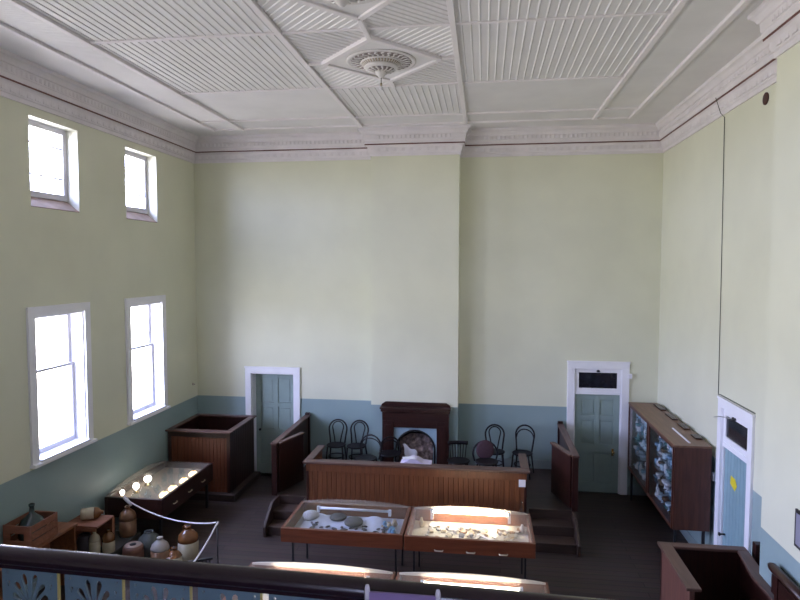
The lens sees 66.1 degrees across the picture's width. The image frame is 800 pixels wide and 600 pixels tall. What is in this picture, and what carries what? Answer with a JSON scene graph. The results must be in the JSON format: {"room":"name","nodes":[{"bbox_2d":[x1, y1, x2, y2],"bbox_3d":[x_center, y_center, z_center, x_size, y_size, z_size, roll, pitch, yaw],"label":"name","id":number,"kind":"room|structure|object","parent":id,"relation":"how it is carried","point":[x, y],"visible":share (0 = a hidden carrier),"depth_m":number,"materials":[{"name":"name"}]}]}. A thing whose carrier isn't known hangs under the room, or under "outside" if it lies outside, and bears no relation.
{"room":"museum","nodes":[
{"label":"museum","id":0,"kind":"room"},
{"bbox_2d":[0,96,197,595],"bbox_3d":[-5.542,0.527,6.274,0.420,7.500,14.920,1,3,8],"label":"wall","id":1,"kind":"structure","parent":0,"point":[96,255],"depth_m":9.78,"materials":[{"name":"paint"}]},
{"bbox_2d":[28,114,79,212],"bbox_3d":[-5.163,-1.923,8.873,0.414,1.240,1.020,1,3,8],"label":"window","id":2,"kind":"structure","parent":1,"relation":"in","point":[65,197],"depth_m":9.31,"materials":[{"name":"paint"}]},
{"bbox_2d":[26,302,97,468],"bbox_3d":[-5.125,1.165,9.032,0.500,2.205,1.360,1,3,8],"label":"window","id":3,"kind":"structure","parent":1,"relation":"in","point":[75,365],"depth_m":9.49,"materials":[{"name":"paint"}]},
{"bbox_2d":[15,518,137,599],"bbox_3d":[-5.355,4.105,6.238,0.022,0.160,14.500,1,3,8],"label":"baseboard","id":4,"kind":"structure","parent":1,"relation":"attached to","point":[117,524],"depth_m":8.51,"materials":[{"name":"paint"}]},
{"bbox_2d":[125,146,156,222],"bbox_3d":[-4.856,-2.050,11.109,0.414,1.240,1.020,1,3,8],"label":"window","id":5,"kind":"structure","parent":1,"relation":"in","point":[146,178],"depth_m":11.56,"materials":[{"name":"paint"}]},
{"bbox_2d":[124,295,170,425],"bbox_3d":[-4.813,1.036,11.307,0.500,2.205,1.360,1,3,8],"label":"window","id":6,"kind":"structure","parent":1,"relation":"in","point":[153,345],"depth_m":11.78,"materials":[{"name":"paint"}]},
{"bbox_2d":[0,0,799,163],"bbox_3d":[-0.652,-2.704,5.213,9.520,0.517,14.510,1,3,8],"label":"trim","id":7,"kind":"structure","parent":1,"relation":"attached to","point":[761,15],"depth_m":11.63,"materials":[{"name":"paint"}]},
{"bbox_2d":[36,473,687,599],"bbox_3d":[-0.628,4.273,5.841,10.340,0.120,15.820,1,3,8],"label":"floor","id":8,"kind":"structure","parent":0,"point":[620,559],"depth_m":9.76,"materials":[{"name":"carpet"}]},
{"bbox_2d":[0,522,77,599],"bbox_3d":[-4.865,3.632,8.054,0.446,0.900,1.380,1,3,8],"label":"side table","id":9,"kind":"object","parent":8,"relation":"on","point":[65,539],"visible":0.3,"depth_m":8.65,"materials":[{"name":"orange wood"}]},
{"bbox_2d":[3,510,57,546],"bbox_3d":[-4.866,3.027,8.111,0.395,0.300,0.500,1,3,8],"label":"crate","id":10,"kind":"object","parent":9,"relation":"on","point":[51,517],"visible":0.73,"depth_m":7.97,"materials":[{"name":"wood"}]},
{"bbox_2d":[18,503,46,540],"bbox_3d":[-4.861,2.922,8.125,0.340,0.476,0.340,1,3,8],"label":"demijohn","id":11,"kind":"object","parent":10,"relation":"in","point":[32,518],"visible":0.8,"depth_m":8.05,"materials":[{"name":"green glass"}]},
{"bbox_2d":[76,532,90,551],"bbox_3d":[-4.637,3.585,9.031,0.210,0.280,0.210,1,3,8],"label":"pot","id":12,"kind":"object","parent":8,"relation":"on","point":[82,542],"visible":0.76,"depth_m":8.95,"materials":[{"name":"black ceramic"}]},
{"bbox_2d":[69,515,114,549],"bbox_3d":[-4.575,3.482,9.068,0.530,0.484,0.420,1,3,8],"label":"wooden stand","id":13,"kind":"object","parent":8,"relation":"on","point":[99,525],"visible":0.4,"depth_m":9.07,"materials":[{"name":"wood"}]},
{"bbox_2d":[80,507,103,519],"bbox_3d":[-4.549,3.151,9.091,0.301,0.170,0.170,-1,3,-18],"label":"jug","id":14,"kind":"object","parent":13,"relation":"on","point":[91,512],"visible":1,"depth_m":9.02,"materials":[{"name":"brown ceramic"}]},
{"bbox_2d":[89,532,100,552],"bbox_3d":[-4.473,3.556,9.007,0.156,0.341,0.156,1,3,8],"label":"jug","id":15,"kind":"object","parent":8,"relation":"on","point":[94,539],"visible":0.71,"depth_m":8.95,"materials":[{"name":"ceramic"}]},
{"bbox_2d":[76,530,140,583],"bbox_3d":[-4.554,3.862,9.309,0.726,0.300,1.060,1,3,8],"label":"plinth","id":16,"kind":"object","parent":8,"relation":"on","point":[120,542],"visible":0.23,"depth_m":9.43,"materials":[{"name":"wood"}]},
{"bbox_2d":[102,529,114,553],"bbox_3d":[-4.306,3.558,9.085,0.176,0.331,0.176,3,5,44],"label":"jug","id":17,"kind":"object","parent":8,"relation":"on","point":[108,539],"visible":0.99,"depth_m":9.02,"materials":[{"name":"brown ceramic"}]},
{"bbox_2d":[119,505,136,537],"bbox_3d":[-4.273,3.460,9.652,0.256,0.461,0.256,-2,4,-28],"label":"jug","id":18,"kind":"object","parent":8,"relation":"on","point":[127,517],"visible":1,"depth_m":9.56,"materials":[{"name":"ceramic"}]},
{"bbox_2d":[122,541,143,556],"bbox_3d":[-3.987,3.831,9.188,0.300,0.374,0.300,1,3,8],"label":"crock","id":19,"kind":"object","parent":8,"relation":"on","point":[134,548],"visible":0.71,"depth_m":9.11,"materials":[{"name":"ceramic"}]},
{"bbox_2d":[138,529,158,557],"bbox_3d":[-3.900,3.792,9.559,0.370,0.410,0.370,1,3,8],"label":"round pot","id":20,"kind":"object","parent":8,"relation":"on","point":[149,536],"visible":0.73,"depth_m":9.44,"materials":[{"name":"grey ceramic"}]},
{"bbox_2d":[104,460,212,538],"bbox_3d":[-4.116,3.468,10.727,1.011,0.926,1.850,1,3,8],"label":"display case","id":21,"kind":"object","parent":8,"relation":"on","point":[115,503],"visible":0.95,"depth_m":10.47,"materials":[{"name":"brown wood"}]},
{"bbox_2d":[133,483,139,493],"bbox_3d":[-4.435,3.157,10.334,0.110,0.170,0.110,1,3,8],"label":"lamp","id":22,"kind":"object","parent":21,"relation":"on","point":[135,485],"visible":0.98,"depth_m":10.31,"materials":[{"name":"white glass"}]},
{"bbox_2d":[144,476,151,485],"bbox_3d":[-4.386,3.137,10.690,0.138,0.170,0.138,1,3,8],"label":"lamp","id":23,"kind":"object","parent":21,"relation":"on","point":[147,479],"visible":1,"depth_m":10.65,"materials":[{"name":"white glass"}]},
{"bbox_2d":[159,490,168,497],"bbox_3d":[-3.886,3.196,10.140,0.170,0.115,0.170,1,3,8],"label":"lampshade","id":24,"kind":"object","parent":21,"relation":"on","point":[163,493],"visible":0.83,"depth_m":10.09,"materials":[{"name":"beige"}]},
{"bbox_2d":[168,484,177,491],"bbox_3d":[-3.838,3.180,10.415,0.170,0.115,0.170,1,3,8],"label":"lampshade","id":25,"kind":"object","parent":21,"relation":"on","point":[173,486],"visible":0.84,"depth_m":10.37,"materials":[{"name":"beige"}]},
{"bbox_2d":[179,476,187,483],"bbox_3d":[-3.787,3.159,10.791,0.170,0.115,0.170,1,3,8],"label":"lampshade","id":26,"kind":"object","parent":21,"relation":"on","point":[183,479],"visible":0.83,"depth_m":10.74,"materials":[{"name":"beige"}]},
{"bbox_2d":[188,470,196,476],"bbox_3d":[-3.748,3.139,11.149,0.170,0.115,0.170,1,3,8],"label":"lampshade","id":27,"kind":"object","parent":21,"relation":"on","point":[192,472],"visible":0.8,"depth_m":11.10,"materials":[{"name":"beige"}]},
{"bbox_2d":[150,536,169,558],"bbox_3d":[-3.594,3.781,9.213,0.270,0.471,0.270,1,3,8],"label":"jug","id":28,"kind":"object","parent":8,"relation":"on","point":[159,549],"visible":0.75,"depth_m":9.12,"materials":[{"name":"grey ceramic"}]},
{"bbox_2d":[166,546,182,560],"bbox_3d":[-3.293,3.820,8.982,0.220,0.421,0.220,2,4,27],"label":"jug","id":29,"kind":"object","parent":8,"relation":"on","point":[175,554],"visible":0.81,"depth_m":8.93,"materials":[{"name":"brown ceramic"}]},
{"bbox_2d":[178,524,198,560],"bbox_3d":[-3.272,3.740,9.500,0.310,0.522,0.310,3,4,39],"label":"jug","id":30,"kind":"object","parent":8,"relation":"on","point":[188,538],"visible":0.91,"depth_m":9.39,"materials":[{"name":"brown ceramic"}]},
{"bbox_2d":[189,557,212,562],"bbox_3d":[-2.874,3.862,8.719,0.420,0.370,0.030,-1,3,-21],"label":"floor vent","id":31,"kind":"object","parent":8,"relation":"in","point":[207,558],"visible":0.22,"depth_m":8.74,"materials":[{"name":"metal"}]},
{"bbox_2d":[165,413,259,501],"bbox_3d":[-3.780,3.161,12.539,1.420,1.335,1.420,1,3,8],"label":"dock","id":32,"kind":"object","parent":8,"relation":"on","point":[226,441],"visible":0.83,"depth_m":12.01,"materials":[{"name":"brown wood"}]},
{"bbox_2d":[216,521,218,563],"bbox_3d":[-2.582,3.586,8.709,0.200,0.920,0.200,1,3,8],"label":"post","id":33,"kind":"object","parent":8,"relation":"on","point":[216,521],"visible":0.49,"depth_m":8.69,"materials":[{"name":"black metal"}]},
{"bbox_2d":[123,495,218,561],"bbox_3d":[-3.119,3.228,8.709,0.901,0.210,3.267,-2,4,-35],"label":"rope","id":34,"kind":"object","parent":33,"relation":"attached to","point":[125,498],"visible":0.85,"depth_m":9.11,"materials":[{"name":"fabric"}]},
{"bbox_2d":[222,562,395,599],"bbox_3d":[-1.003,3.668,6.950,1.785,0.961,1.020,1,3,8],"label":"display case","id":35,"kind":"object","parent":8,"relation":"on","point":[294,566],"visible":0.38,"depth_m":7.36,"materials":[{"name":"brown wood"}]},
{"bbox_2d":[281,501,410,575],"bbox_3d":[-0.750,3.563,9.017,1.725,0.938,1.010,1,3,8],"label":"display case","id":36,"kind":"object","parent":8,"relation":"on","point":[290,530],"visible":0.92,"depth_m":8.61,"materials":[{"name":"brown wood"}]},
{"bbox_2d":[299,513,392,532],"bbox_3d":[-0.795,3.295,8.913,1.360,0.119,0.621,1,3,8],"label":"draped cloth","id":37,"kind":"object","parent":36,"relation":"in","point":[372,523],"visible":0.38,"depth_m":9.04,"materials":[{"name":"fabric"}]},
{"bbox_2d":[302,510,319,520],"bbox_3d":[-1.337,3.222,9.225,0.260,0.110,0.260,1,3,8],"label":"stone","id":38,"kind":"object","parent":37,"relation":"on","point":[309,515],"visible":1,"depth_m":9.15,"materials":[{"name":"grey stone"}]},
{"bbox_2d":[330,513,346,520],"bbox_3d":[-0.930,3.261,9.252,0.260,0.040,0.260,1,3,8],"label":"stone","id":39,"kind":"object","parent":37,"relation":"on","point":[336,516],"visible":0.98,"depth_m":9.21,"materials":[{"name":"stone"}]},
{"bbox_2d":[344,516,362,526],"bbox_3d":[-0.679,3.245,9.015,0.280,0.060,0.280,1,3,8],"label":"stone","id":40,"kind":"object","parent":37,"relation":"on","point":[353,521],"visible":1,"depth_m":8.95,"materials":[{"name":"stone"}]},
{"bbox_2d":[263,465,580,556],"bbox_3d":[0.452,3.679,11.299,5.150,0.450,2.816,1,3,8],"label":"raised platform","id":41,"kind":"object","parent":8,"relation":"on","point":[554,524],"visible":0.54,"depth_m":10.36,"materials":[{"name":"wood"}]},
{"bbox_2d":[270,412,310,495],"bbox_3d":[-1.947,2.919,11.910,0.394,0.985,2.160,1,3,8],"label":"wooden partition","id":42,"kind":"object","parent":41,"relation":"on","point":[289,450],"visible":0.93,"depth_m":11.27,"materials":[{"name":"brown wood"}]},
{"bbox_2d":[326,419,347,459],"bbox_3d":[-1.294,2.925,12.521,0.402,0.918,0.467,0,3,5],"label":"bentwood chair","id":43,"kind":"object","parent":41,"relation":"on","point":[334,444],"visible":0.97,"depth_m":12.63,"materials":[{"name":"wood"}]},
{"bbox_2d":[345,420,368,459],"bbox_3d":[-0.870,2.929,12.453,0.402,0.918,0.467,1,3,12],"label":"bentwood chair","id":44,"kind":"object","parent":41,"relation":"on","point":[351,445],"visible":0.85,"depth_m":12.56,"materials":[{"name":"wood"}]},
{"bbox_2d":[354,434,381,460],"bbox_3d":[-0.649,3.010,11.643,0.509,0.849,0.472,2,4,28],"label":"armchair","id":45,"kind":"object","parent":41,"relation":"on","point":[363,457],"visible":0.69,"depth_m":11.71,"materials":[{"name":"wood"}]},
{"bbox_2d":[379,436,400,461],"bbox_3d":[-0.200,3.059,11.947,0.439,0.719,0.467,0,3,2],"label":"armchair","id":46,"kind":"object","parent":41,"relation":"on","point":[385,453],"visible":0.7,"depth_m":12.02,"materials":[{"name":"wood"}]},
{"bbox_2d":[379,401,450,463],"bbox_3d":[0.303,2.723,12.252,1.410,1.348,0.208,1,3,8],"label":"fireplace surround","id":47,"kind":"object","parent":41,"relation":"on","point":[398,418],"visible":0.83,"depth_m":12.21,"materials":[{"name":"brown wood"}]},
{"bbox_2d":[379,405,450,410],"bbox_3d":[0.303,2.152,12.219,1.410,0.035,0.208,1,3,8],"label":"mantel shelf","id":48,"kind":"object","parent":47,"relation":"attached to","point":[383,407],"depth_m":12.21,"materials":[{"name":"brown wood"}]},
{"bbox_2d":[303,445,529,512],"bbox_3d":[0.295,3.126,10.856,3.850,0.705,1.000,1,3,8],"label":"bench","id":49,"kind":"object","parent":41,"relation":"on","point":[493,488],"visible":0.99,"depth_m":10.41,"materials":[{"name":"red wood"}]},
{"bbox_2d":[400,455,431,464],"bbox_3d":[0.280,2.839,10.768,0.540,0.164,0.266,1,3,8],"label":"papers","id":50,"kind":"object","parent":49,"relation":"on","point":[413,459],"visible":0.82,"depth_m":10.73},
{"bbox_2d":[403,444,416,456],"bbox_3d":[0.206,3.137,12.357,0.310,0.499,0.044,1,3,8],"label":"crumpled paper","id":51,"kind":"object","parent":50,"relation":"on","point":[408,452],"visible":0.38,"depth_m":12.37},
{"bbox_2d":[519,480,525,486],"bbox_3d":[2.015,3.026,10.141,0.110,0.120,0.006,1,3,8],"label":"paper notice","id":52,"kind":"object","parent":49,"relation":"attached to","point":[522,483],"visible":1,"depth_m":10.14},
{"bbox_2d":[447,440,469,464],"bbox_3d":[1.094,3.061,11.506,0.420,0.767,0.451,0,3,1],"label":"spindle chair","id":53,"kind":"object","parent":41,"relation":"on","point":[455,460],"visible":0.65,"depth_m":11.63,"materials":[{"name":"wood"}]},
{"bbox_2d":[472,440,497,466],"bbox_3d":[1.616,3.052,11.456,0.510,0.792,0.473,0,3,-1],"label":"armchair","id":54,"kind":"object","parent":41,"relation":"on","point":[484,449],"visible":0.74,"depth_m":11.61,"materials":[{"name":"fabric"}]},
{"bbox_2d":[485,424,504,466],"bbox_3d":[1.862,2.949,12.079,0.402,0.928,0.467,1,3,8],"label":"bentwood chair","id":55,"kind":"object","parent":41,"relation":"on","point":[501,452],"visible":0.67,"depth_m":12.21,"materials":[{"name":"wood"}]},
{"bbox_2d":[511,424,534,479],"bbox_3d":[2.393,2.945,11.985,0.402,0.948,0.467,1,4,24],"label":"bentwood chair","id":56,"kind":"object","parent":41,"relation":"on","point":[515,452],"visible":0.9,"depth_m":12.05,"materials":[{"name":"wood"}]},
{"bbox_2d":[550,421,579,511],"bbox_3d":[2.909,2.961,11.246,0.394,0.985,2.160,1,3,8],"label":"wooden partition","id":57,"kind":"object","parent":41,"relation":"on","point":[565,457],"visible":1,"depth_m":10.53,"materials":[{"name":"brown wood"}]},
{"bbox_2d":[404,507,535,578],"bbox_3d":[0.989,3.580,8.745,1.755,0.938,1.038,1,3,8],"label":"display case","id":58,"kind":"object","parent":8,"relation":"on","point":[415,539],"visible":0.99,"depth_m":8.73,"materials":[{"name":"brown wood"}]},
{"bbox_2d":[419,517,423,526],"bbox_3d":[0.319,3.278,9.082,0.080,0.140,0.078,1,3,8],"label":"vase","id":59,"kind":"object","parent":58,"relation":"on","point":[421,522],"visible":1,"depth_m":9.06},
{"bbox_2d":[395,572,549,593],"bbox_3d":[0.765,3.684,6.708,1.745,0.961,1.020,1,3,8],"label":"display case","id":60,"kind":"object","parent":8,"relation":"on","point":[461,579],"visible":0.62,"depth_m":7.11,"materials":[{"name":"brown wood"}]},
{"bbox_2d":[627,402,711,543],"bbox_3d":[4.482,3.004,10.477,0.532,1.900,2.900,1,3,8],"label":"display cabinet","id":61,"kind":"object","parent":8,"relation":"on","point":[690,488],"visible":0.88,"depth_m":9.09,"materials":[{"name":"brown wood"}]},
{"bbox_2d":[653,403,666,410],"bbox_3d":[4.829,1.989,11.424,0.100,0.019,0.500,1,3,8],"label":"timber lath","id":62,"kind":"object","parent":61,"relation":"on","point":[658,406],"visible":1,"depth_m":11.35,"materials":[{"name":"brown wood"}]},
{"bbox_2d":[662,496,669,504],"bbox_3d":[4.285,3.250,9.923,0.123,0.129,0.120,1,3,8],"label":"goblet","id":63,"kind":"object","parent":61,"relation":"on","point":[664,498],"visible":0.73,"depth_m":9.89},
{"bbox_2d":[664,482,670,489],"bbox_3d":[4.261,2.972,9.782,0.125,0.131,0.122,1,3,8],"label":"goblet","id":64,"kind":"object","parent":61,"relation":"on","point":[667,484],"visible":0.83,"depth_m":9.75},
{"bbox_2d":[665,502,670,510],"bbox_3d":[4.238,3.263,9.686,0.124,0.131,0.121,1,3,8],"label":"goblet","id":65,"kind":"object","parent":61,"relation":"on","point":[668,504],"visible":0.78,"depth_m":9.66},
{"bbox_2d":[665,413,678,419],"bbox_3d":[4.730,2.030,10.701,0.100,0.019,0.420,1,3,8],"label":"timber lath","id":66,"kind":"object","parent":61,"relation":"on","point":[671,416],"visible":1,"depth_m":10.67,"materials":[{"name":"brown wood"}]},
{"bbox_2d":[672,428,690,442],"bbox_3d":[4.359,2.098,9.543,0.024,0.012,0.840,1,3,8],"label":"rod","id":67,"kind":"object","parent":61,"relation":"on","point":[683,437],"visible":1,"depth_m":9.49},
{"bbox_2d":[677,423,690,429],"bbox_3d":[4.641,2.066,10.058,0.100,0.019,0.360,1,3,8],"label":"timber lath","id":68,"kind":"object","parent":61,"relation":"on","point":[682,425],"visible":1,"depth_m":10.01,"materials":[{"name":"brown wood"}]},
{"bbox_2d":[691,434,702,439],"bbox_3d":[4.557,2.101,9.445,0.100,0.019,0.240,1,3,8],"label":"timber lath","id":69,"kind":"object","parent":61,"relation":"on","point":[696,436],"visible":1,"depth_m":9.43,"materials":[{"name":"brown wood"}]},
{"bbox_2d":[657,541,773,599],"bbox_3d":[3.460,3.587,6.349,0.990,1.200,2.170,1,3,8],"label":"box","id":70,"kind":"object","parent":8,"relation":"on","point":[688,571],"visible":0.93,"depth_m":7.28,"materials":[{"name":"brown wood"}]},
{"bbox_2d":[752,541,759,564],"bbox_3d":[4.178,3.485,7.200,0.100,1.310,0.100,1,3,8],"label":"post","id":71,"kind":"object","parent":8,"relation":"on","point":[755,544],"visible":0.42,"depth_m":7.13,"materials":[{"name":"brown wood"}]},
{"bbox_2d":[767,562,799,599],"bbox_3d":[3.682,2.849,5.671,0.090,0.349,1.173,1,3,8],"label":"stair handrail","id":72,"kind":"object","parent":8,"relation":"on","point":[783,587],"visible":1,"depth_m":5.97,"materials":[{"name":"brown wood"}]},
{"bbox_2d":[0,0,763,135],"bbox_3d":[-0.652,-3.062,5.188,10.340,0.200,15.340,1,3,8],"label":"ceiling","id":73,"kind":"structure","parent":0,"point":[696,19],"depth_m":9.56,"materials":[{"name":"paint"}]},
{"bbox_2d":[0,0,221,120],"bbox_3d":[-3.974,-3.097,7.653,0.510,0.005,7.480,1,3,8],"label":"ceiling panel","id":74,"kind":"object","parent":73,"relation":"attached to","point":[13,16],"depth_m":7.89,"materials":[{"name":"paint"}]},
{"bbox_2d":[19,0,272,41],"bbox_3d":[-2.698,-3.005,6.103,2.280,0.011,2.150,1,3,8],"label":"ceiling panel","id":75,"kind":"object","parent":73,"relation":"attached to","point":[94,20],"depth_m":6.59,"materials":[{"name":"paint"}]},
{"bbox_2d":[96,35,322,92],"bbox_3d":[-2.399,-3.127,8.280,2.280,0.011,2.170,1,3,8],"label":"ceiling panel","id":76,"kind":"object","parent":73,"relation":"attached to","point":[251,63],"depth_m":8.12,"materials":[{"name":"paint"}]},
{"bbox_2d":[255,0,359,31],"bbox_3d":[-0.944,-3.018,6.378,0.960,0.011,1.130,1,3,8],"label":"trim","id":77,"kind":"structure","parent":73,"relation":"attached to","point":[288,15],"depth_m":6.61,"materials":[{"name":"paint"}]},
{"bbox_2d":[285,31,364,61],"bbox_3d":[-0.791,-3.081,7.495,0.960,0.011,1.050,1,3,8],"label":"trim","id":78,"kind":"structure","parent":73,"relation":"attached to","point":[315,47],"depth_m":7.35,"materials":[{"name":"paint"}]},
{"bbox_2d":[290,0,394,31],"bbox_3d":[-0.538,-2.972,5.809,1.641,0.070,1.526,-3,4,-39],"label":"trim","id":79,"kind":"structure","parent":73,"relation":"attached to","point":[360,19],"depth_m":6.33,"materials":[{"name":"paint"}]},
{"bbox_2d":[309,0,382,15],"bbox_3d":[-0.545,-2.979,5.754,1.115,0.030,1.203,-2,4,-35],"label":"trim","id":80,"kind":"structure","parent":73,"relation":"attached to","point":[357,10],"depth_m":6.29,"materials":[{"name":"paint"}]},
{"bbox_2d":[315,0,374,6],"bbox_3d":[-0.546,-2.857,5.761,0.903,0.214,0.903,2,4,34],"label":"ceiling rose","id":81,"kind":"object","parent":80,"relation":"attached to","point":[341,3],"visible":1,"depth_m":5.89,"materials":[{"name":"paint"}]},
{"bbox_2d":[312,65,389,86],"bbox_3d":[-0.644,-3.142,8.569,0.960,0.011,1.120,1,3,8],"label":"trim","id":82,"kind":"structure","parent":73,"relation":"attached to","point":[332,77],"depth_m":8.78,"materials":[{"name":"paint"}]},
{"bbox_2d":[0,0,751,131],"bbox_3d":[-0.649,-2.940,5.108,7.938,0.055,13.130,1,3,8],"label":"trim","id":83,"kind":"structure","parent":73,"relation":"attached to","point":[679,5],"depth_m":8.12,"materials":[{"name":"paint"}]},
{"bbox_2d":[308,30,454,88],"bbox_3d":[-0.239,-3.095,7.985,1.677,0.070,1.516,-3,4,-40],"label":"trim","id":84,"kind":"structure","parent":73,"relation":"attached to","point":[368,37],"depth_m":7.77,"materials":[{"name":"paint"}]},
{"bbox_2d":[331,42,431,78],"bbox_3d":[-0.244,-3.103,7.950,1.115,0.030,1.203,-2,4,-35],"label":"trim","id":85,"kind":"structure","parent":73,"relation":"attached to","point":[420,60],"depth_m":7.92,"materials":[{"name":"paint"}]},
{"bbox_2d":[346,49,415,89],"bbox_3d":[-0.244,-2.906,7.961,0.903,0.365,0.903,-1,3,-18],"label":"ceiling rose","id":86,"kind":"object","parent":85,"relation":"attached to","point":[380,62],"visible":1,"depth_m":7.80,"materials":[{"name":"paint"}]},
{"bbox_2d":[369,66,393,70],"bbox_3d":[-0.244,-2.966,7.958,0.348,0.023,0.348,1,3,8],"label":"grille","id":87,"kind":"object","parent":86,"relation":"attached to","point":[371,68],"depth_m":7.86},
{"bbox_2d":[332,84,461,116],"bbox_3d":[0.025,-3.221,9.989,1.900,0.011,1.800,1,3,8],"label":"trim","id":88,"kind":"structure","parent":73,"relation":"attached to","point":[429,99],"depth_m":9.92,"materials":[{"name":"paint"}]},
{"bbox_2d":[364,0,448,27],"bbox_3d":[-0.003,-3.010,6.249,0.940,0.011,1.130,1,3,8],"label":"trim","id":89,"kind":"structure","parent":73,"relation":"attached to","point":[399,12],"depth_m":6.50,"materials":[{"name":"paint"}]},
{"bbox_2d":[369,26,453,56],"bbox_3d":[0.150,-3.073,7.367,0.940,0.011,1.050,1,3,8],"label":"trim","id":90,"kind":"structure","parent":73,"relation":"attached to","point":[435,40],"depth_m":7.19,"materials":[{"name":"paint"}]},
{"bbox_2d":[394,60,457,84],"bbox_3d":[0.297,-3.134,8.440,0.940,0.011,1.120,1,3,8],"label":"trim","id":91,"kind":"structure","parent":73,"relation":"attached to","point":[444,71],"depth_m":8.62,"materials":[{"name":"paint"}]},
{"bbox_2d":[457,15,666,81],"bbox_3d":[1.876,-3.090,7.695,2.230,0.011,2.170,1,3,8],"label":"ceiling panel","id":92,"kind":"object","parent":73,"relation":"attached to","point":[596,47],"depth_m":7.51,"materials":[{"name":"paint"}]},
{"bbox_2d":[454,0,677,22],"bbox_3d":[1.577,-2.967,5.519,2.230,0.011,2.150,1,3,8],"label":"trim","id":93,"kind":"structure","parent":73,"relation":"attached to","point":[465,10],"depth_m":6.36,"materials":[{"name":"paint"}]},
{"bbox_2d":[371,154,459,464],"bbox_3d":[0.309,0.237,12.395,1.750,7.200,0.350,1,3,8],"label":"wall","id":94,"kind":"structure","parent":0,"point":[415,200],"depth_m":12.19,"materials":[{"name":"paint"}]},
{"bbox_2d":[398,431,422,459],"bbox_3d":[0.330,3.008,12.546,0.720,0.750,0.346,1,3,8],"label":"trim","id":95,"kind":"structure","parent":94,"relation":"attached to","point":[413,431],"depth_m":12.71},
{"bbox_2d":[399,433,432,463],"bbox_3d":[0.332,3.046,12.484,0.680,0.671,0.209,1,3,8],"label":"fire screen","id":96,"kind":"object","parent":95,"relation":"on","point":[421,443],"visible":0.61,"depth_m":12.47,"materials":[{"name":"fabric"}]},
{"bbox_2d":[194,153,663,493],"bbox_3d":[0.356,0.165,12.773,9.500,7.500,0.420,1,3,8],"label":"wall","id":97,"kind":"structure","parent":0,"point":[560,255],"depth_m":12.45,"materials":[{"name":"paint"}]},
{"bbox_2d":[244,366,299,472],"bbox_3d":[-2.683,2.595,13.294,1.224,2.382,0.445,1,3,8],"label":"door","id":98,"kind":"structure","parent":97,"relation":"in","point":[272,394],"depth_m":13.30,"materials":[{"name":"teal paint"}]},
{"bbox_2d":[304,450,370,465],"bbox_3d":[-1.322,3.498,12.968,1.580,0.620,0.022,1,3,8],"label":"baseboard","id":99,"kind":"structure","parent":97,"relation":"attached to","point":[323,452],"depth_m":12.94,"materials":[{"name":"paint"}]},
{"bbox_2d":[458,456,550,468],"bbox_3d":[2.254,3.529,12.479,2.140,0.620,0.022,1,3,8],"label":"baseboard","id":100,"kind":"structure","parent":97,"relation":"attached to","point":[538,464],"depth_m":12.44,"materials":[{"name":"paint"}]},
{"bbox_2d":[566,360,630,494],"bbox_3d":[3.934,2.520,12.372,1.204,2.652,0.465,1,3,8],"label":"door","id":101,"kind":"structure","parent":97,"relation":"in","point":[597,391],"depth_m":12.21,"materials":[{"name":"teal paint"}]},
{"bbox_2d":[627,487,646,495],"bbox_3d":[4.766,3.781,12.149,0.530,0.160,0.022,1,3,8],"label":"baseboard","id":102,"kind":"structure","parent":97,"relation":"attached to","point":[636,490],"depth_m":12.15,"materials":[{"name":"paint"}]},
{"bbox_2d":[657,83,775,555],"bbox_3d":[4.286,0.614,4.930,0.420,7.500,14.920,1,3,8],"label":"wall","id":103,"kind":"structure","parent":0,"point":[692,237],"depth_m":8.98,"materials":[{"name":"paint"}]},
{"bbox_2d":[679,530,697,543],"bbox_3d":[4.807,3.870,10.581,0.022,0.160,3.078,1,3,8],"label":"baseboard","id":104,"kind":"structure","parent":103,"relation":"attached to","point":[685,533],"depth_m":10.07,"materials":[{"name":"paint"}]},
{"bbox_2d":[714,396,755,553],"bbox_3d":[4.704,2.736,8.387,0.490,2.672,1.343,1,3,8],"label":"door","id":105,"kind":"structure","parent":103,"relation":"in","point":[736,432],"depth_m":8.37,"materials":[{"name":"blue paint"}]},
{"bbox_2d":[730,476,736,490],"bbox_3d":[4.559,2.515,8.407,0.005,0.170,0.220,1,3,8],"label":"sticker","id":106,"kind":"object","parent":105,"relation":"attached to","point":[732,480],"visible":1,"depth_m":8.40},
{"bbox_2d":[716,99,755,413],"bbox_3d":[4.469,-0.724,8.224,0.135,4.250,1.315,1,3,8],"label":"cable","id":107,"kind":"object","parent":103,"relation":"attached to","point":[716,99],"visible":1,"depth_m":8.79,"materials":[{"name":"plastic"}]},
{"bbox_2d":[762,92,768,104],"bbox_3d":[4.438,-2.444,7.466,0.018,0.150,0.150,1,3,8],"label":"air vent","id":108,"kind":"object","parent":103,"relation":"in","point":[765,100],"visible":1,"depth_m":7.45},
{"bbox_2d":[759,42,799,587],"bbox_3d":[3.965,0.627,5.571,0.390,7.200,1.900,1,3,8],"label":"wall pier","id":109,"kind":"object","parent":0,"point":[781,452],"visible":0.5,"depth_m":6.17,"materials":[{"name":"paint"}]},
{"bbox_2d":[794,508,799,549],"bbox_3d":[3.748,2.187,5.613,0.023,0.360,0.550,1,3,8],"label":"framed notice","id":110,"kind":"object","parent":109,"relation":"attached to","point":[797,511],"visible":1,"depth_m":5.83,"materials":[{"name":"black paper"}]},
{"bbox_3d":[-1.415,1.733,-0.081,9.500,0.180,3.334,1,3,8],"label":"floor","id":111,"kind":"structure","parent":0,"visible":0},
{"bbox_2d":[0,544,613,599],"bbox_3d":[-1.172,1.093,1.656,9.460,0.902,0.063,1,3,10],"label":"balcony railing","id":112,"kind":"object","parent":111,"relation":"on","point":[246,582],"visible":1,"depth_m":1.51,"materials":[{"name":"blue wood"}]},
{"bbox_2d":[365,584,440,599],"bbox_3d":[0.005,0.747,1.385,0.172,0.205,0.012,1,3,8],"label":"card","id":113,"kind":"object","parent":112,"relation":"attached to","point":[369,595],"visible":1,"depth_m":1.38,"materials":[{"name":"paper"}]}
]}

